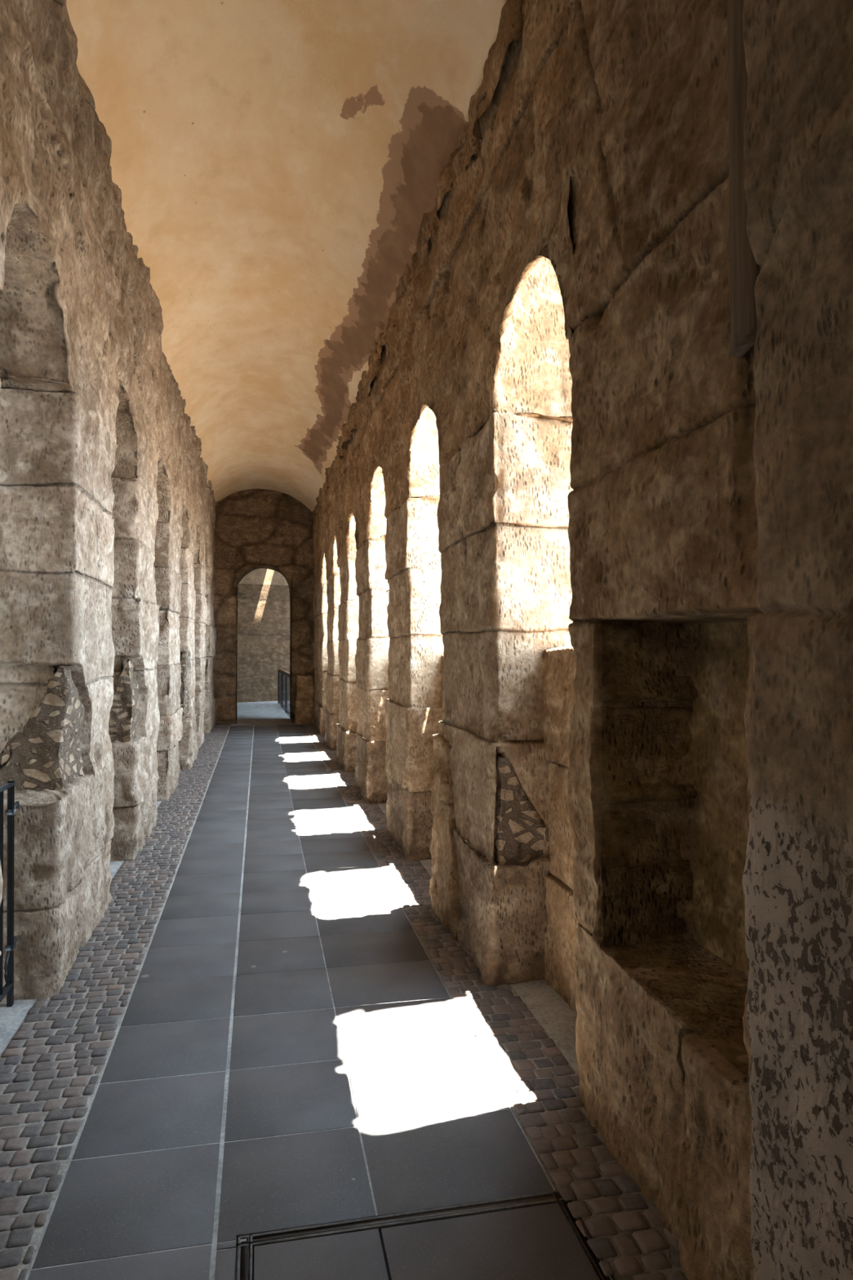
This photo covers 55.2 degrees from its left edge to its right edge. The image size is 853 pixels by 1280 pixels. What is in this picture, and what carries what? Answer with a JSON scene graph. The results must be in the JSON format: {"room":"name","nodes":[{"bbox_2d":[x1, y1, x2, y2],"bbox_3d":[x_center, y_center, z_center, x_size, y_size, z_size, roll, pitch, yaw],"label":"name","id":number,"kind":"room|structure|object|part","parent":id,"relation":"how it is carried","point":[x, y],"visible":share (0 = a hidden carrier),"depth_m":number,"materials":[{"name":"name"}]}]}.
{"room":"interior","nodes":[
{"label":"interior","id":0,"kind":"room"},
{"bbox_2d":[0,0,216,582],"bbox_3d":[-2.605,-0.675,6.761,0.782,4.654,20.334,0,0,-12],"label":"wall","id":1,"kind":"structure","parent":0,"point":[81,313],"depth_m":4.02,"materials":[{"name":"grey stone"}]},
{"bbox_2d":[236,568,289,702],"bbox_3d":[-4.365,-0.741,23.904,4.600,5.200,2.223,0,0,-12],"label":"wall","id":2,"kind":"structure","parent":0,"point":[263,594],"depth_m":23.26,"materials":[{"name":"stone"}]},
{"bbox_2d":[213,488,314,724],"bbox_3d":[-3.330,-0.772,17.053,3.114,5.052,0.837,0,0,-12],"label":"wall","id":3,"kind":"structure","parent":0,"point":[255,529],"depth_m":16.67,"materials":[{"name":"stone"}]},
{"bbox_2d":[66,0,506,512],"bbox_3d":[-1.498,-3.129,7.064,2.980,1.008,20.600,0,0,-12],"label":"ceiling","id":4,"kind":"structure","parent":0,"point":[277,166],"depth_m":5.33,"materials":[{"name":"paint"}]},
{"bbox_2d":[0,700,688,1279],"bbox_3d":[-2.051,1.762,10.391,4.960,0.212,28.205,0,0,-12],"label":"floor","id":5,"kind":"structure","parent":0,"point":[269,1020],"depth_m":3.14,"materials":[{"name":"tile"}]},
{"bbox_2d":[0,379,3,955],"bbox_3d":[-1.706,0.185,2.231,0.704,2.876,1.224,0,0,-12],"label":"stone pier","id":6,"kind":"object","parent":5,"relation":"on","point":[1,875],"visible":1,"depth_m":2.84,"materials":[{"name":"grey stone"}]},
{"bbox_2d":[0,779,19,1007],"bbox_3d":[-1.777,1.122,3.277,0.036,1.000,0.897,0,0,-12],"label":"iron railing","id":7,"kind":"object","parent":5,"relation":"on","point":[8,988],"visible":0.98,"depth_m":3.61,"materials":[{"name":"black metal"}]},
{"bbox_3d":[-1.770,1.522,3.237,0.030,0.012,0.790,0,0,-12],"label":"rail","id":8,"kind":"part","parent":7,"relation":"part of","materials":[{"name":"black metal"}]},
{"bbox_3d":[-1.770,0.637,3.243,0.030,0.012,0.790,0,0,-12],"label":"rail","id":9,"kind":"part","parent":7,"relation":"part of","materials":[{"name":"black metal"}]},
{"bbox_3d":[-1.849,1.124,3.626,0.022,1.000,0.030,0,0,-12],"label":"post","id":10,"kind":"part","parent":7,"relation":"part of","materials":[{"name":"black metal"}]},
{"bbox_2d":[0,388,117,1002],"bbox_3d":[-2.153,0.200,4.378,0.738,2.872,1.511,0,0,-12],"label":"stone pier","id":11,"kind":"object","parent":5,"relation":"on","point":[57,652],"visible":1,"depth_m":4.04,"materials":[{"name":"grey stone"}]},
{"bbox_2d":[108,477,159,862],"bbox_3d":[-2.611,0.209,6.627,0.736,2.889,1.326,0,0,-12],"label":"stone pier","id":12,"kind":"object","parent":5,"relation":"on","point":[134,722],"visible":0.51,"depth_m":6.17,"materials":[{"name":"grey stone"}]},
{"bbox_2d":[153,522,182,801],"bbox_3d":[-3.058,0.230,8.869,0.718,2.874,1.192,0,0,-12],"label":"stone pier","id":13,"kind":"object","parent":5,"relation":"on","point":[167,577],"visible":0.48,"depth_m":8.40,"materials":[{"name":"grey stone"}]},
{"bbox_2d":[178,547,198,769],"bbox_3d":[-3.492,0.238,10.994,0.742,2.886,1.213,0,0,-12],"label":"stone pier","id":14,"kind":"object","parent":5,"relation":"on","point":[188,745],"visible":0.38,"depth_m":10.57,"materials":[{"name":"grey stone"}]},
{"bbox_2d":[193,564,207,747],"bbox_3d":[-3.928,0.259,13.137,0.720,2.878,1.176,0,0,-12],"label":"stone pier","id":15,"kind":"object","parent":5,"relation":"on","point":[201,606],"visible":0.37,"depth_m":12.67,"materials":[{"name":"grey stone"}]},
{"bbox_2d":[203,576,216,733],"bbox_3d":[-4.441,0.273,15.662,0.750,2.876,1.935,0,0,-12],"label":"stone pier","id":16,"kind":"object","parent":5,"relation":"on","point":[210,635],"visible":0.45,"depth_m":14.99,"materials":[{"name":"grey stone"}]},
{"bbox_2d":[277,668,291,719],"bbox_3d":[-3.487,1.249,20.110,0.082,0.970,5.021,0,0,-13],"label":"stair railing","id":17,"kind":"object","parent":5,"relation":"on","point":[283,675],"visible":0.92,"depth_m":20.28,"materials":[{"name":"black metal"}]},
{"bbox_3d":[-4.087,1.295,22.530,0.034,0.910,0.034,0,0,-12],"label":"post","id":18,"kind":"part","parent":17,"relation":"part of","materials":[{"name":"black metal"}]},
{"bbox_3d":[-3.705,1.284,20.924,0.034,0.910,0.034,0,0,-12],"label":"post","id":19,"kind":"part","parent":17,"relation":"part of","materials":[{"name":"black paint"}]},
{"bbox_3d":[-3.480,0.789,20.105,0.070,0.050,5.003,0,0,-13],"label":"handrail","id":20,"kind":"part","parent":17,"relation":"part of","materials":[{"name":"brown wood"}]},
{"bbox_3d":[-3.323,1.274,19.318,0.034,0.910,0.034,0,0,-12],"label":"post","id":21,"kind":"part","parent":17,"relation":"part of","materials":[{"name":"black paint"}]},
{"bbox_3d":[-2.941,1.263,17.712,0.034,0.910,0.034,0,0,-12],"label":"post","id":22,"kind":"part","parent":17,"relation":"part of","materials":[{"name":"black metal"}]},
{"bbox_2d":[294,673,315,724],"bbox_3d":[-2.482,1.208,16.739,0.445,1.021,0.426,0,0,-12],"label":"stone block","id":23,"kind":"object","parent":5,"relation":"on","point":[305,691],"visible":0.8,"depth_m":16.56,"materials":[{"name":"stone"}]},
{"bbox_2d":[312,583,328,734],"bbox_3d":[-1.853,0.357,15.835,0.632,2.720,2.584,0,0,-12],"label":"stone pier","id":24,"kind":"object","parent":5,"relation":"on","point":[320,606],"visible":0.46,"depth_m":14.94,"materials":[{"name":"stone"}]},
{"bbox_2d":[324,573,341,750],"bbox_3d":[-1.281,0.336,13.017,0.629,2.713,1.223,0,0,-12],"label":"stone pier","id":25,"kind":"object","parent":5,"relation":"on","point":[333,585],"visible":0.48,"depth_m":12.47,"materials":[{"name":"stone"}]},
{"bbox_2d":[336,558,359,772],"bbox_3d":[-0.850,0.322,10.901,0.653,2.718,1.227,0,0,-12],"label":"stone pier","id":26,"kind":"object","parent":5,"relation":"on","point":[348,613],"visible":0.5,"depth_m":10.33,"materials":[{"name":"stone"}]},
{"bbox_2d":[355,538,389,804],"bbox_3d":[-0.423,0.298,8.823,0.625,2.739,1.167,0,0,-12],"label":"stone pier","id":27,"kind":"object","parent":5,"relation":"on","point":[371,657],"visible":0.49,"depth_m":8.28,"materials":[{"name":"stone"}]},
{"bbox_2d":[384,497,444,861],"bbox_3d":[0.032,0.294,6.619,0.621,2.721,1.146,0,0,-12],"label":"stone pier","id":28,"kind":"object","parent":5,"relation":"on","point":[413,573],"visible":0.62,"depth_m":6.11,"materials":[{"name":"stone"}]},
{"bbox_2d":[234,1190,616,1279],"bbox_3d":[0.484,1.606,-0.318,0.947,0.029,5.345,0,0,-12],"label":"floor hatch","id":29,"kind":"object","parent":5,"relation":"in","point":[537,1236],"visible":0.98,"depth_m":2.17,"materials":[{"name":"tile"}]},
{"bbox_2d":[429,411,573,986],"bbox_3d":[0.438,0.281,4.492,0.658,2.720,1.294,0,0,-12],"label":"stone pier","id":30,"kind":"object","parent":5,"relation":"on","point":[503,512],"visible":0.82,"depth_m":3.94,"materials":[{"name":"stone"}]},
{"bbox_2d":[540,646,578,1012],"bbox_3d":[0.754,0.826,3.444,0.205,1.602,1.213,0,0,-12],"label":"parapet","id":31,"kind":"object","parent":5,"relation":"on","point":[559,670],"visible":0.2,"depth_m":3.75,"materials":[{"name":"stone"}]},
{"bbox_2d":[312,0,852,1279],"bbox_3d":[0.068,-1.078,7.323,1.124,5.854,20.311,0,0,-12],"label":"wall","id":32,"kind":"structure","parent":0,"point":[571,263],"depth_m":2.26,"materials":[{"name":"stone"}]},
{"bbox_2d":[727,0,763,358],"bbox_3d":[0.720,-1.769,1.831,0.038,2.238,0.166,0,0,-12],"label":"board","id":33,"kind":"object","parent":32,"relation":"attached to","point":[744,270],"visible":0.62,"depth_m":1.83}
]}

